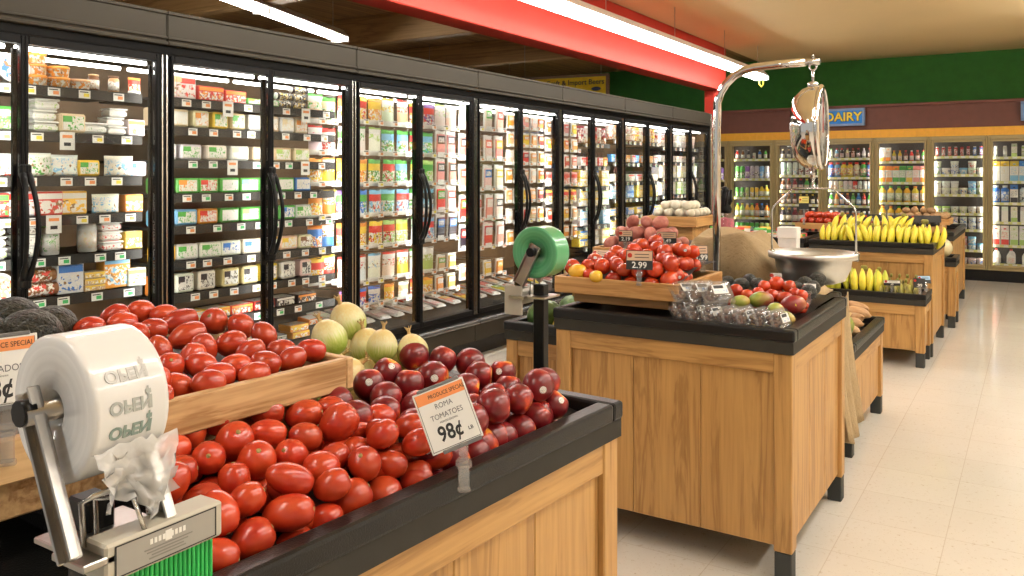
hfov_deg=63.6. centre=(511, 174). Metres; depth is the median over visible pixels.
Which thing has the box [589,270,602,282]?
tomato
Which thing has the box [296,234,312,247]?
cheese block
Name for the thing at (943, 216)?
potato
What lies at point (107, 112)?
plastic tub
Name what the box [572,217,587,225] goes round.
carton
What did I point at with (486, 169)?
package
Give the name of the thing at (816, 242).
tray
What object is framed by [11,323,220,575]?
dispenser
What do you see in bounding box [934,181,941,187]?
tub
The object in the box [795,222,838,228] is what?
crate
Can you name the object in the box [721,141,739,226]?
cooler
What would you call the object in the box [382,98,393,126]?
bag
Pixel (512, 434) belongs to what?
nectarine
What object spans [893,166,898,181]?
milk carton
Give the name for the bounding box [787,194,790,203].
drink bottle
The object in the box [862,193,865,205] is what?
soda bottle
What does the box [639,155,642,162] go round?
carton
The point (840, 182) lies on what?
beverage can
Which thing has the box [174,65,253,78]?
lamp
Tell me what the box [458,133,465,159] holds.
package
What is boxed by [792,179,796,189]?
drink bottle
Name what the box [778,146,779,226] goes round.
lamp
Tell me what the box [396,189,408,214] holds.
bag
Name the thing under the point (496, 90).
cooler
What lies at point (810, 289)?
avocado
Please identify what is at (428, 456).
nectarine
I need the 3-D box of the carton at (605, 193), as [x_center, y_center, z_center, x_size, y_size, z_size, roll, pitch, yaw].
[0.818,0.162,7.505,0.081,0.071,0.150,0,0,35]
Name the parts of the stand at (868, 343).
panel, rail, corner post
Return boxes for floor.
[452,280,1023,575]
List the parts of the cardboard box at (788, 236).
lid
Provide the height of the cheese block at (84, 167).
0.065 m
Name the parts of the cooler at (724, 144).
door, case frame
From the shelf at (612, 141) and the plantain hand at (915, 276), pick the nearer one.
the plantain hand at (915, 276)
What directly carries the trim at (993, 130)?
attached to the wall
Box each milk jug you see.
[993,248,1000,262]
[1007,249,1015,263]
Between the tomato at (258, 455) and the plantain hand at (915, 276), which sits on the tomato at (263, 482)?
the tomato at (258, 455)
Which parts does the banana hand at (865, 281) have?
crown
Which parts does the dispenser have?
axle knob, arm, post, label plate, arm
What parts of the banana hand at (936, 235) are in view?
crown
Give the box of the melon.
[944,239,952,256]
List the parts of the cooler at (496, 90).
panel, kick plate, door, panel, bumper rail, handle, handle, door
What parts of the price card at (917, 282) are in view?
panel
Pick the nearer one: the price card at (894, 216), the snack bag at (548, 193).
the price card at (894, 216)
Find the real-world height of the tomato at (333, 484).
0.045 m
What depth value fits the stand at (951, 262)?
6.59 m
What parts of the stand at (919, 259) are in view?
panel, rail, corner post, panel, rail, corner post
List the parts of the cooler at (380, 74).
panel, door, handle, handle, bumper rail, door, kick plate, panel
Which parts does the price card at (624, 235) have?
panel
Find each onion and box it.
[311,311,347,353]
[329,294,366,339]
[339,347,350,355]
[342,340,350,355]
[348,355,371,391]
[349,319,375,363]
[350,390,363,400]
[359,350,374,368]
[367,321,397,361]
[392,353,406,369]
[397,326,428,361]
[653,208,661,215]
[660,201,668,208]
[664,208,672,215]
[671,201,679,209]
[675,209,683,216]
[681,208,686,216]
[682,201,691,209]
[687,209,694,216]
[689,201,696,208]
[693,208,699,216]
[694,200,699,208]
[701,208,706,215]
[704,207,710,215]
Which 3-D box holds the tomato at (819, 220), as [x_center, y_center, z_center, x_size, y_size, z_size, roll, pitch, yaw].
[2.401,0.359,6.447,0.057,0.055,0.054,0,0,31]
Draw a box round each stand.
[0,360,622,575]
[504,315,555,381]
[505,225,568,368]
[553,289,846,575]
[713,58,820,270]
[750,229,819,247]
[808,234,944,356]
[825,282,931,367]
[827,291,841,296]
[845,316,884,457]
[940,224,965,318]
[944,254,959,327]
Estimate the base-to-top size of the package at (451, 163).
0.178 m
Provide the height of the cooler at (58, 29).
1.922 m
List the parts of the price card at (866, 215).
panel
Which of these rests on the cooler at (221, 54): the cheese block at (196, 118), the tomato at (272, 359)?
the cheese block at (196, 118)
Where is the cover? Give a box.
[690,227,832,294]
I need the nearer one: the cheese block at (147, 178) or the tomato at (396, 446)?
the tomato at (396, 446)
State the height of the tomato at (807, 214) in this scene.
0.050 m
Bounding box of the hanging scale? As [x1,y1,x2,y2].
[768,54,859,284]
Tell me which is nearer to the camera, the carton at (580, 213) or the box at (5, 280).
the box at (5, 280)
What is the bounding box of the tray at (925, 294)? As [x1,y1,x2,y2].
[825,282,931,300]
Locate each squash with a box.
[527,300,559,323]
[559,293,575,305]
[850,312,853,332]
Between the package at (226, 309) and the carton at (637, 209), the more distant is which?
the carton at (637, 209)
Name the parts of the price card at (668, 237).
panel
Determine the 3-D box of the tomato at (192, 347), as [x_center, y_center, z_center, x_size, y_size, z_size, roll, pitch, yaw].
[-0.513,0.294,1.325,0.041,0.051,0.042,0,0,41]
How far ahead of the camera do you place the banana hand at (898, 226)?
5.74 m
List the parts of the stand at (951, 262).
panel, corner post, corner post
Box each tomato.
[72,316,105,330]
[99,303,129,323]
[106,312,138,325]
[128,300,154,322]
[129,322,149,338]
[141,318,168,337]
[149,304,177,318]
[149,335,172,356]
[160,352,184,372]
[162,308,198,333]
[163,367,171,384]
[167,383,173,399]
[168,321,206,349]
[171,372,192,396]
[171,461,190,502]
[176,434,191,454]
[176,455,198,484]
[180,342,206,374]
[182,481,220,500]
[184,429,206,449]
[185,352,216,376]
[190,369,226,391]
[190,450,202,482]
[191,333,217,357]
[191,440,225,474]
[199,476,217,482]
[200,307,227,334]
[203,362,235,383]
[205,489,240,537]
[207,420,228,435]
[213,537,240,572]
[214,421,254,460]
[216,330,247,356]
[217,461,250,493]
[220,353,251,379]
[227,313,254,337]
[230,481,266,517]
[230,516,275,560]
[235,338,265,357]
[237,361,270,381]
[237,440,276,480]
[238,517,246,525]
[250,404,284,421]
[251,321,277,346]
[251,350,281,373]
[251,419,286,447]
[257,479,271,512]
[261,493,315,532]
[265,462,313,494]
[266,339,295,354]
[266,483,282,499]
[275,438,308,464]
[276,527,310,543]
[279,346,306,370]
[284,399,322,426]
[288,422,322,451]
[297,338,325,361]
[302,450,339,482]
[306,518,313,528]
[309,440,324,453]
[312,502,343,528]
[313,467,350,501]
[318,396,342,412]
[318,401,359,442]
[320,437,350,470]
[322,442,350,468]
[331,477,372,514]
[345,436,368,465]
[348,445,381,481]
[351,422,366,437]
[365,418,391,450]
[366,419,398,448]
[368,475,401,501]
[370,403,396,421]
[379,450,407,478]
[385,443,410,462]
[396,413,422,438]
[399,459,431,478]
[400,469,432,488]
[401,428,430,456]
[419,451,452,470]
[564,259,579,273]
[568,264,586,276]
[581,259,593,269]
[583,268,593,277]
[587,253,601,261]
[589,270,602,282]
[594,258,609,273]
[603,252,617,260]
[605,272,620,279]
[609,245,623,254]
[609,256,620,262]
[609,258,623,271]
[616,263,630,276]
[618,249,627,262]
[625,276,637,280]
[626,243,641,250]
[631,270,646,277]
[635,238,648,249]
[644,277,658,282]
[646,261,663,277]
[648,235,663,244]
[649,241,663,255]
[654,253,664,262]
[657,244,672,253]
[660,253,672,263]
[660,272,677,283]
[663,256,679,270]
[663,271,677,279]
[672,243,681,255]
[675,268,684,280]
[677,244,690,256]
[678,257,688,270]
[683,256,693,270]
[687,245,699,258]
[693,259,700,271]
[728,284,742,297]
[741,289,752,297]
[752,287,763,292]
[758,280,770,291]
[766,289,777,300]
[769,276,783,290]
[776,291,791,302]
[782,280,795,291]
[788,288,798,294]
[795,289,807,300]
[800,217,806,222]
[805,212,811,217]
[808,217,814,222]
[813,212,819,217]
[815,217,822,222]
[821,212,827,218]
[824,218,830,222]
[829,212,835,218]
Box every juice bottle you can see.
[880,186,885,201]
[880,206,885,214]
[887,186,893,201]
[887,206,893,218]
[895,186,901,201]
[895,206,901,214]
[903,186,910,201]
[912,186,918,201]
[920,186,923,201]
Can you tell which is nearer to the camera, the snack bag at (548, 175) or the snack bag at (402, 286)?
the snack bag at (402, 286)
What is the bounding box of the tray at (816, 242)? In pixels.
[808,234,939,248]
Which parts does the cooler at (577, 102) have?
panel, door, handle, handle, door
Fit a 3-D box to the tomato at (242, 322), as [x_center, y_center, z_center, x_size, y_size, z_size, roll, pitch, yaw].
[-0.497,0.277,1.513,0.050,0.049,0.046,0,0,-43]
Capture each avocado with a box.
[0,297,39,318]
[0,317,3,333]
[3,309,63,338]
[40,305,77,331]
[722,276,733,288]
[733,278,749,289]
[743,273,755,286]
[750,277,762,288]
[794,281,802,289]
[797,276,810,283]
[801,284,816,299]
[807,280,820,293]
[809,272,826,286]
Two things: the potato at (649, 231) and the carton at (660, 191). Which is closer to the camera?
the potato at (649, 231)
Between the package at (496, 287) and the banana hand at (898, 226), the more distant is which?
the package at (496, 287)
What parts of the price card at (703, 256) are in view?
panel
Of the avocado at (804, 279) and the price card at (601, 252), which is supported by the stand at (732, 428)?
the avocado at (804, 279)
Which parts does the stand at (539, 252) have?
plate, arm, axle knob, arm, post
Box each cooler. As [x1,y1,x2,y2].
[0,0,167,307]
[63,11,357,345]
[257,47,480,356]
[386,70,563,352]
[480,86,625,296]
[548,97,673,262]
[602,107,711,227]
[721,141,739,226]
[729,140,783,229]
[774,140,830,231]
[823,138,880,229]
[874,137,928,218]
[929,135,987,280]
[988,134,1023,282]
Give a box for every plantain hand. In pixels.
[879,277,890,291]
[889,273,895,291]
[892,278,903,292]
[897,278,908,292]
[900,274,908,289]
[908,285,917,293]
[909,275,918,293]
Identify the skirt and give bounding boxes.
[845,292,863,443]
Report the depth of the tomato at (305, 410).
1.29 m
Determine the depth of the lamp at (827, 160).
10.45 m
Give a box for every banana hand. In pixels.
[820,222,836,239]
[829,268,852,288]
[831,212,851,230]
[836,222,852,239]
[845,221,868,240]
[850,213,871,235]
[851,265,881,290]
[860,223,876,240]
[871,267,888,290]
[873,213,893,233]
[874,224,893,241]
[889,213,913,228]
[892,224,906,242]
[897,224,917,242]
[910,219,946,248]
[910,225,929,243]
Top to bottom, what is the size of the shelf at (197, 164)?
0.040 m
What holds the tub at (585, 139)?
on the cooler at (577, 102)
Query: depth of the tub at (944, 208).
9.78 m
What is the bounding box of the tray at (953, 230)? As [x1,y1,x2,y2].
[940,224,965,236]
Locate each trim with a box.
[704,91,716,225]
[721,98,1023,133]
[721,126,1023,140]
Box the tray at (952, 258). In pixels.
[944,254,959,262]
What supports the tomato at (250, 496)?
on the stand at (542, 501)
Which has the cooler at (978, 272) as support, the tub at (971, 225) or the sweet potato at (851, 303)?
the tub at (971, 225)
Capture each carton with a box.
[0,191,34,216]
[0,193,8,216]
[34,191,62,215]
[52,264,82,294]
[62,191,86,214]
[96,259,129,288]
[119,194,142,211]
[119,230,141,248]
[123,119,144,135]
[127,267,145,286]
[180,76,195,98]
[196,85,223,101]
[224,90,245,103]
[571,198,586,205]
[571,238,587,246]
[572,170,587,177]
[572,178,587,186]
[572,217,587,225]
[573,229,587,238]
[576,189,587,197]
[577,157,585,165]
[577,209,587,217]
[587,197,597,205]
[595,236,598,244]
[597,157,602,165]
[598,228,608,235]
[598,235,609,243]
[599,171,608,177]
[599,178,608,185]
[599,209,609,215]
[599,215,609,223]
[602,190,608,196]
[602,197,608,204]
[603,158,607,165]
[605,219,615,226]
[607,154,615,161]
[609,174,615,180]
[609,184,615,190]
[609,191,615,198]
[609,208,615,215]
[609,227,615,234]
[626,174,633,180]
[626,185,633,190]
[626,191,633,197]
[626,207,633,214]
[630,155,635,162]
[633,190,642,196]
[634,174,641,180]
[634,185,642,189]
[634,206,641,213]
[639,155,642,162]
[650,190,657,196]
[651,165,664,170]
[651,171,664,177]
[651,174,656,180]
[658,182,663,188]
[658,189,663,194]
[675,182,680,187]
[676,172,680,177]
[676,188,680,193]
[681,172,685,177]
[681,182,685,187]
[681,188,685,193]
[880,148,884,160]
[880,166,885,181]
[885,148,891,160]
[886,166,892,181]
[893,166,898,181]
[899,166,905,181]
[906,166,912,181]
[913,166,919,181]
[920,166,923,181]
[993,161,999,180]
[993,206,998,220]
[993,225,1000,244]
[1000,161,1008,180]
[1001,207,1007,221]
[1001,226,1008,244]
[1010,161,1018,180]
[1010,185,1017,202]
[1010,226,1017,244]
[1011,144,1016,156]
[1011,207,1016,221]
[1019,161,1023,180]
[1019,226,1023,244]
[1020,207,1023,221]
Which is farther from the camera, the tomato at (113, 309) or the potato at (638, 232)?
the potato at (638, 232)
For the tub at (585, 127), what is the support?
on the tub at (585, 139)
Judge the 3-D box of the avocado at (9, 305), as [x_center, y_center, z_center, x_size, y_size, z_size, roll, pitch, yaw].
[-0.822,0.238,1.358,0.088,0.074,0.075,0,0,-5]
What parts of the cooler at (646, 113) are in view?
panel, door, handle, handle, door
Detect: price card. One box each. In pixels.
[592,249,608,257]
[619,230,632,241]
[626,250,652,269]
[657,232,675,243]
[695,245,707,260]
[770,273,781,278]
[799,196,808,209]
[802,283,816,298]
[863,214,885,220]
[884,280,899,285]
[888,215,906,221]
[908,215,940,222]
[913,278,925,287]
[917,276,930,283]
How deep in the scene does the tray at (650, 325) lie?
2.72 m
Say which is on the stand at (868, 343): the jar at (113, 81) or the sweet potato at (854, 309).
the sweet potato at (854, 309)
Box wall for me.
[564,48,1023,111]
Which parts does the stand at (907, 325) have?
rail, panel, corner post, panel, corner post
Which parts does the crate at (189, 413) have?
board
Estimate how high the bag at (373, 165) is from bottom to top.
0.158 m
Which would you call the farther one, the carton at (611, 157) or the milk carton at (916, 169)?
the milk carton at (916, 169)
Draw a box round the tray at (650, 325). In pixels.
[553,289,846,342]
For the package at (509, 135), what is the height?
0.113 m
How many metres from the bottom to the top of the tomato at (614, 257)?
0.053 m
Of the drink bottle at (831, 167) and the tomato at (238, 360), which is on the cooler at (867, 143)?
the drink bottle at (831, 167)
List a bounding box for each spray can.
[960,146,963,155]
[967,146,969,155]
[973,146,975,155]
[979,146,982,155]
[994,146,997,156]
[1003,146,1006,156]
[1021,145,1023,155]
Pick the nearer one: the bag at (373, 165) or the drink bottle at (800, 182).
the bag at (373, 165)
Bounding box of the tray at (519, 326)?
[504,315,555,335]
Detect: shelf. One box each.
[0,81,141,103]
[0,130,141,144]
[0,176,141,186]
[0,211,141,227]
[0,246,141,270]
[10,286,141,305]
[99,97,334,118]
[99,159,334,169]
[121,217,334,234]
[125,273,334,303]
[126,190,334,202]
[130,246,334,270]
[145,126,334,141]
[181,293,334,319]
[541,166,609,170]
[545,186,609,190]
[548,204,609,210]
[551,142,609,148]
[564,222,609,230]
[568,242,603,251]
[572,250,587,253]
[606,139,657,146]
[607,162,658,166]
[609,181,656,185]
[609,196,658,202]
[610,213,653,220]
[626,146,698,151]
[650,193,698,198]
[657,161,698,165]
[657,178,698,181]
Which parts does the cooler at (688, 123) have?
panel, panel, door, handle, handle, door, trim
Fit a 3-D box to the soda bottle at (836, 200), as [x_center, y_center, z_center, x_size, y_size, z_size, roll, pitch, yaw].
[4.120,0.306,10.470,0.051,0.155,0.052,0,0,36]
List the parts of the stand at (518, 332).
corner post, rail, panel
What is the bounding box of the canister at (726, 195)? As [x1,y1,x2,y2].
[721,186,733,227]
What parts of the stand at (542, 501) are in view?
rail, panel, corner post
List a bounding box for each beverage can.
[721,168,723,179]
[736,166,739,177]
[736,187,738,196]
[740,166,744,177]
[741,187,743,196]
[745,166,749,177]
[745,187,748,196]
[750,166,753,177]
[750,187,753,196]
[755,166,758,177]
[755,187,758,196]
[760,166,763,177]
[765,166,768,177]
[781,162,785,174]
[787,162,791,174]
[793,162,797,174]
[799,164,802,174]
[805,168,809,174]
[829,181,833,187]
[834,181,837,188]
[839,181,842,188]
[843,181,847,188]
[848,181,852,188]
[853,181,856,188]
[858,181,861,188]
[863,181,866,188]
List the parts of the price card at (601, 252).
panel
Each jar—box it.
[88,74,98,89]
[108,76,118,91]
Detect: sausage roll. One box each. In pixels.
[29,281,58,297]
[32,268,56,282]
[274,92,293,100]
[274,100,292,107]
[289,86,307,94]
[291,101,306,108]
[292,94,306,101]
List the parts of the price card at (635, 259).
panel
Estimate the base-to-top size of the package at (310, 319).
0.043 m
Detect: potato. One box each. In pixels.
[604,236,616,246]
[615,226,627,237]
[619,241,630,247]
[626,215,638,227]
[628,226,643,239]
[641,216,652,227]
[644,227,655,239]
[652,216,668,229]
[655,228,672,234]
[669,227,677,236]
[678,237,688,243]
[849,301,868,310]
[849,306,871,318]
[850,312,863,320]
[851,317,863,327]
[852,326,859,335]
[902,207,910,212]
[911,207,918,213]
[920,207,925,213]
[926,207,935,213]
[938,213,947,218]
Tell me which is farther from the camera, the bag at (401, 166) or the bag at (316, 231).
the bag at (401, 166)
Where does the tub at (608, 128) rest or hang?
on the tub at (609, 135)
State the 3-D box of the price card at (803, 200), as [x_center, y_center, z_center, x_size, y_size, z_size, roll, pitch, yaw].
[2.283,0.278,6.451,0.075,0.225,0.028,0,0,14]
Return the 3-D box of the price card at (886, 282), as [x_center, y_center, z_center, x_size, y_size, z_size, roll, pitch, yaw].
[2.472,0.728,5.369,0.100,0.085,0.028,0,0,14]
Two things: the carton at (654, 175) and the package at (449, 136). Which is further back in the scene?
the carton at (654, 175)
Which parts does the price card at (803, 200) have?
panel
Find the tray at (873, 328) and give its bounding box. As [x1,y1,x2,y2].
[852,316,884,352]
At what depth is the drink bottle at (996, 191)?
9.51 m
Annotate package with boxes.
[83,270,105,278]
[83,277,105,284]
[83,283,104,291]
[191,308,203,320]
[195,305,229,315]
[219,301,252,314]
[242,297,259,310]
[246,98,259,104]
[274,294,294,306]
[277,332,286,339]
[278,321,307,332]
[280,329,309,338]
[286,291,315,302]
[298,314,322,324]
[306,311,330,318]
[364,310,391,319]
[366,301,384,309]
[366,317,374,323]
[376,307,404,316]
[380,298,398,307]
[390,304,411,313]
[394,296,411,304]
[406,302,432,310]
[423,299,445,307]
[424,293,440,298]
[433,289,453,295]
[434,130,444,157]
[434,158,444,184]
[434,213,444,240]
[434,274,442,291]
[434,296,460,303]
[435,185,444,212]
[435,254,444,270]
[445,131,454,157]
[445,185,455,211]
[445,285,465,292]
[446,213,456,239]
[446,252,455,268]
[446,272,454,289]
[447,158,455,184]
[449,293,465,300]
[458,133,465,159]
[458,164,465,190]
[458,195,465,221]
[458,224,465,250]
[459,263,465,280]
[461,291,486,297]
[480,281,491,286]
[480,287,500,294]
[481,278,503,284]
[482,164,491,189]
[482,222,492,247]
[482,259,490,275]
[483,107,491,131]
[483,135,491,160]
[484,194,492,219]
[487,285,504,291]
[493,136,502,160]
[493,193,502,218]
[494,109,503,132]
[494,165,502,189]
[494,221,503,246]
[494,258,502,273]
[494,276,513,282]
[504,168,512,182]
[504,188,511,202]
[505,150,512,164]
[505,208,512,223]
[506,113,513,128]
[506,131,513,146]
[506,229,513,244]
[510,282,532,287]
[523,115,528,129]
[523,133,528,147]
[523,150,528,164]
[523,168,528,178]
[523,188,528,201]
[527,278,545,283]
[528,207,535,220]
[529,151,536,164]
[529,168,535,182]
[530,116,536,130]
[530,133,536,147]
[530,188,535,201]
[536,134,543,148]
[536,187,542,201]
[536,206,542,220]
[537,117,543,131]
[537,151,543,165]
[537,168,543,182]
[543,277,551,282]
[544,120,550,134]
[544,137,550,151]
[544,154,551,167]
[546,208,551,222]
[564,122,568,135]
[564,138,568,151]
[564,155,568,167]
[564,207,568,220]
[564,225,568,237]
[570,123,576,136]
[570,155,576,168]
[571,139,576,152]
[571,206,576,219]
[571,224,576,237]
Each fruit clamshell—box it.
[671,302,690,317]
[675,283,693,299]
[684,305,704,319]
[686,283,709,299]
[699,306,721,320]
[701,284,728,301]
[717,308,738,322]
[732,309,754,323]
[749,310,770,325]
[766,312,789,327]
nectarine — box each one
[320,386,352,401]
[347,399,372,422]
[353,369,383,400]
[370,381,401,402]
[370,396,399,419]
[373,357,401,382]
[394,370,423,397]
[398,408,416,417]
[399,343,428,369]
[400,390,418,412]
[418,361,448,387]
[419,451,437,459]
[429,346,456,371]
[432,469,443,474]
[442,446,469,469]
[455,348,484,373]
[458,373,479,394]
[465,361,491,389]
[466,439,490,458]
[469,393,478,402]
[472,403,488,431]
[476,388,509,423]
[480,383,504,393]
[482,428,498,449]
[487,423,507,445]
[491,361,515,382]
[496,376,521,389]
[502,421,517,441]
[505,383,533,413]
[506,414,525,424]
[513,415,535,437]
[522,368,553,401]
[523,402,551,429]
[532,401,552,422]
[539,367,560,390]
[545,390,568,419]
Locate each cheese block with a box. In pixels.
[54,113,84,132]
[77,160,98,175]
[132,162,145,175]
[143,107,147,124]
[145,276,147,295]
[146,178,147,193]
[174,109,187,126]
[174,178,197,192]
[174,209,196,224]
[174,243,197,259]
[174,272,193,292]
[176,144,200,159]
[187,110,208,127]
[191,269,214,289]
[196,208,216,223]
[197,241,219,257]
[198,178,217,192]
[201,145,225,159]
[208,112,227,128]
[215,267,238,286]
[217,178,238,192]
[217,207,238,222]
[217,240,239,255]
[226,146,247,160]
[227,113,244,129]
[236,264,257,283]
[238,178,258,191]
[238,206,258,221]
[238,238,259,253]
[244,114,259,130]
[248,147,259,160]
[256,263,276,280]
[274,116,277,131]
[274,147,290,160]
[275,260,294,278]
[276,178,293,190]
[277,235,296,249]
[278,117,293,132]
[278,205,294,218]
[289,148,308,161]
[293,118,306,133]
[293,178,309,190]
[293,258,310,275]
[295,204,310,217]
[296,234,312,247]
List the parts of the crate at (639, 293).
board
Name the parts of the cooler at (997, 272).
kick plate, panel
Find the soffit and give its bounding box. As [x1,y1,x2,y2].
[348,0,725,90]
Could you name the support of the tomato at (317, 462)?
on the stand at (542, 501)
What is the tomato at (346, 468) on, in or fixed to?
on the stand at (542, 501)
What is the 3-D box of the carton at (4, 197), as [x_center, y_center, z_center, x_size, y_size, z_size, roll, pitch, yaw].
[-1.961,0.114,3.110,0.062,0.091,0.102,0,0,35]
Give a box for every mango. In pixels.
[730,295,749,308]
[749,291,773,307]
[767,303,784,314]
[780,295,805,313]
[782,311,794,325]
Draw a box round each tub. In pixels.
[0,228,4,235]
[0,236,6,247]
[0,248,7,258]
[3,245,33,257]
[6,234,35,245]
[7,227,35,233]
[29,52,46,63]
[29,63,46,74]
[29,74,47,84]
[29,98,59,131]
[46,66,69,77]
[47,77,69,87]
[69,79,89,88]
[84,122,107,133]
[96,222,120,230]
[97,117,123,125]
[97,230,122,240]
[97,240,123,250]
[101,108,126,117]
[104,126,126,134]
[575,134,583,142]
[577,126,583,133]
[583,126,587,134]
[583,135,587,142]
[597,128,600,135]
[601,128,604,135]
[601,136,605,143]
[605,125,612,131]
[605,132,612,138]
[630,127,635,133]
[654,155,660,161]
[655,133,661,139]
[934,161,941,167]
[934,168,941,173]
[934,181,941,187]
[934,188,941,193]
[934,206,941,211]
[942,168,949,173]
[942,181,949,187]
[942,188,949,193]
[942,206,949,212]
[951,161,958,167]
[951,168,958,173]
[951,181,958,187]
[951,188,958,193]
[951,206,958,212]
[951,216,957,222]
[959,168,967,173]
[959,188,967,193]
[959,206,967,212]
[959,217,966,222]
[968,161,975,167]
[968,168,975,173]
[968,181,975,187]
[968,188,975,193]
[968,207,975,212]
[968,217,975,222]
[968,223,975,228]
[968,236,975,242]
[968,243,975,249]
[968,258,975,263]
[977,168,982,173]
[977,181,982,187]
[977,188,982,193]
[977,207,982,212]
[977,217,982,223]
[977,223,982,229]
[977,243,982,249]
[977,258,982,263]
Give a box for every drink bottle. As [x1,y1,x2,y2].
[759,185,763,196]
[764,185,768,196]
[780,207,785,221]
[781,179,785,189]
[786,208,791,221]
[787,149,790,157]
[787,179,790,189]
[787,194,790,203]
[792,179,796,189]
[792,208,797,221]
[793,194,796,203]
[798,209,803,221]
[799,179,802,189]
[804,179,808,189]
[811,194,814,203]
[828,163,833,176]
[834,163,840,176]
[841,163,846,176]
[847,162,852,176]
[854,162,859,176]
[860,162,865,176]
[866,162,868,176]
[993,185,999,201]
[1001,185,1008,201]
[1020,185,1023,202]
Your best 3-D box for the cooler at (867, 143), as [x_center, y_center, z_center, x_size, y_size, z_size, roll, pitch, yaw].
[4.305,0.383,10.459,0.603,1.675,0.565,0,0,32]
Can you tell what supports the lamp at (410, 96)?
attached to the cooler at (380, 74)
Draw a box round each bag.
[0,106,10,129]
[0,153,10,175]
[29,153,50,175]
[50,155,77,175]
[92,194,118,212]
[104,156,132,175]
[128,77,139,93]
[307,93,321,123]
[307,158,321,185]
[307,225,321,247]
[308,125,321,154]
[308,198,321,217]
[308,257,323,286]
[322,97,334,124]
[322,128,334,154]
[322,157,334,185]
[322,190,335,216]
[322,224,333,246]
[322,255,334,283]
[336,158,341,186]
[336,190,341,218]
[336,223,341,251]
[337,94,341,122]
[337,126,341,154]
[337,257,341,287]
[360,97,366,123]
[360,127,364,154]
[360,159,366,185]
[360,190,366,216]
[360,222,366,248]
[360,254,365,283]
[360,288,365,306]
[367,159,379,185]
[368,98,381,124]
[368,190,380,216]
[368,221,382,247]
[368,253,380,281]
[368,285,379,304]
[369,127,380,155]
[381,129,393,155]
[381,189,394,215]
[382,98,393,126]
[382,159,394,185]
[382,251,394,279]
[383,220,394,246]
[384,283,393,302]
[395,160,407,185]
[396,130,407,155]
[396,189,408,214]
[396,219,407,244]
[397,99,407,127]
[397,249,407,277]
[398,280,408,299]
[409,102,411,127]
[409,131,411,156]
[409,189,411,213]
[409,249,411,275]
[410,160,411,184]
[410,279,411,296]
[423,104,433,129]
[423,132,432,156]
[423,160,432,184]
[423,188,433,212]
[423,217,433,241]
[423,246,432,272]
[423,276,432,294]
[435,104,444,129]
[445,105,455,130]
[458,104,465,129]
[545,172,551,185]
[545,190,551,203]
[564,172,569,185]
[564,189,568,202]
[570,189,576,202]
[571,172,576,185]
[738,226,750,231]
[754,228,766,231]
[760,226,770,232]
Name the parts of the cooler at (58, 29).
door, handle, panel, handle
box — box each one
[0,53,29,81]
[0,273,10,298]
[777,226,800,247]
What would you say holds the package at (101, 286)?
on the cooler at (58, 29)
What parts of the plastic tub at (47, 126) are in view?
plastic tub, plastic tub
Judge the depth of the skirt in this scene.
3.40 m
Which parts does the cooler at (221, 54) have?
panel, door, handle, handle, door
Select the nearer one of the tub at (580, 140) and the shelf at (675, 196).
the tub at (580, 140)
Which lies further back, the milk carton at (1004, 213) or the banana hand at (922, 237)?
the milk carton at (1004, 213)
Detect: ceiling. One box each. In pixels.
[113,0,301,16]
[202,0,754,77]
[269,12,477,46]
[386,39,574,67]
[608,0,1023,62]
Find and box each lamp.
[0,52,120,69]
[11,48,16,296]
[14,45,146,65]
[127,68,228,82]
[148,65,151,302]
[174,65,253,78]
[222,0,348,41]
[233,80,313,92]
[258,76,338,88]
[260,79,264,321]
[317,90,381,98]
[341,87,405,97]
[342,89,344,301]
[408,95,461,103]
[412,98,415,320]
[464,102,508,109]
[466,104,468,308]
[510,108,548,114]
[514,110,517,285]
[521,0,768,86]
[549,113,582,118]
[552,115,554,287]
[564,119,587,123]
[583,118,611,122]
[588,119,590,255]
[613,121,637,125]
[616,123,617,227]
[638,125,660,128]
[643,126,645,215]
[665,129,666,200]
[686,132,687,200]
[704,134,704,206]
[732,146,733,218]
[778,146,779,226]
[820,170,820,210]
[827,160,827,210]
[879,144,879,213]
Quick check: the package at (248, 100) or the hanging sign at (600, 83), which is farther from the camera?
the hanging sign at (600, 83)
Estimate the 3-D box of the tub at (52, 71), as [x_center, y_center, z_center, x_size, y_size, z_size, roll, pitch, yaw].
[-1.834,-0.415,3.331,0.086,0.042,0.086,0,0,30]
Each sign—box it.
[0,330,36,410]
[412,376,482,455]
[525,73,609,93]
[829,108,864,126]
[1021,101,1023,120]
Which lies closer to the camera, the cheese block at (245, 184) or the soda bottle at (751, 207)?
the cheese block at (245, 184)
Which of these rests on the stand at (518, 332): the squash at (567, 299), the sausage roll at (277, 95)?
the squash at (567, 299)
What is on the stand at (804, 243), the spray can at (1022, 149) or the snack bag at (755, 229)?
the snack bag at (755, 229)
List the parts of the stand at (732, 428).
corner post, rail, panel, corner post, panel, rail, corner post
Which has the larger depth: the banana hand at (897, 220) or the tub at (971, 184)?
the tub at (971, 184)
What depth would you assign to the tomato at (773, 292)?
2.85 m
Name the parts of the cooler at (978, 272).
kick plate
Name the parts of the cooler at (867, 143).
panel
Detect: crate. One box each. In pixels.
[0,333,352,521]
[555,261,721,309]
[593,240,692,256]
[649,214,712,239]
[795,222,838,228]
[859,225,945,237]
[907,217,952,228]
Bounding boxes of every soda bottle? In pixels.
[735,203,739,216]
[740,203,744,216]
[741,150,744,158]
[745,203,749,216]
[750,203,753,216]
[755,203,758,216]
[759,203,763,216]
[764,203,768,216]
[829,193,833,204]
[834,193,838,204]
[840,148,843,157]
[840,193,843,204]
[845,193,849,204]
[851,148,854,157]
[851,193,854,204]
[856,193,860,204]
[862,148,865,157]
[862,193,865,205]
[892,151,895,160]
[898,150,901,160]
[904,150,907,160]
[910,150,913,160]
[915,150,919,160]
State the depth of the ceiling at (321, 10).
9.55 m
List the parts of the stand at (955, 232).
panel, rail, corner post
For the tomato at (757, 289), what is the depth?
2.89 m

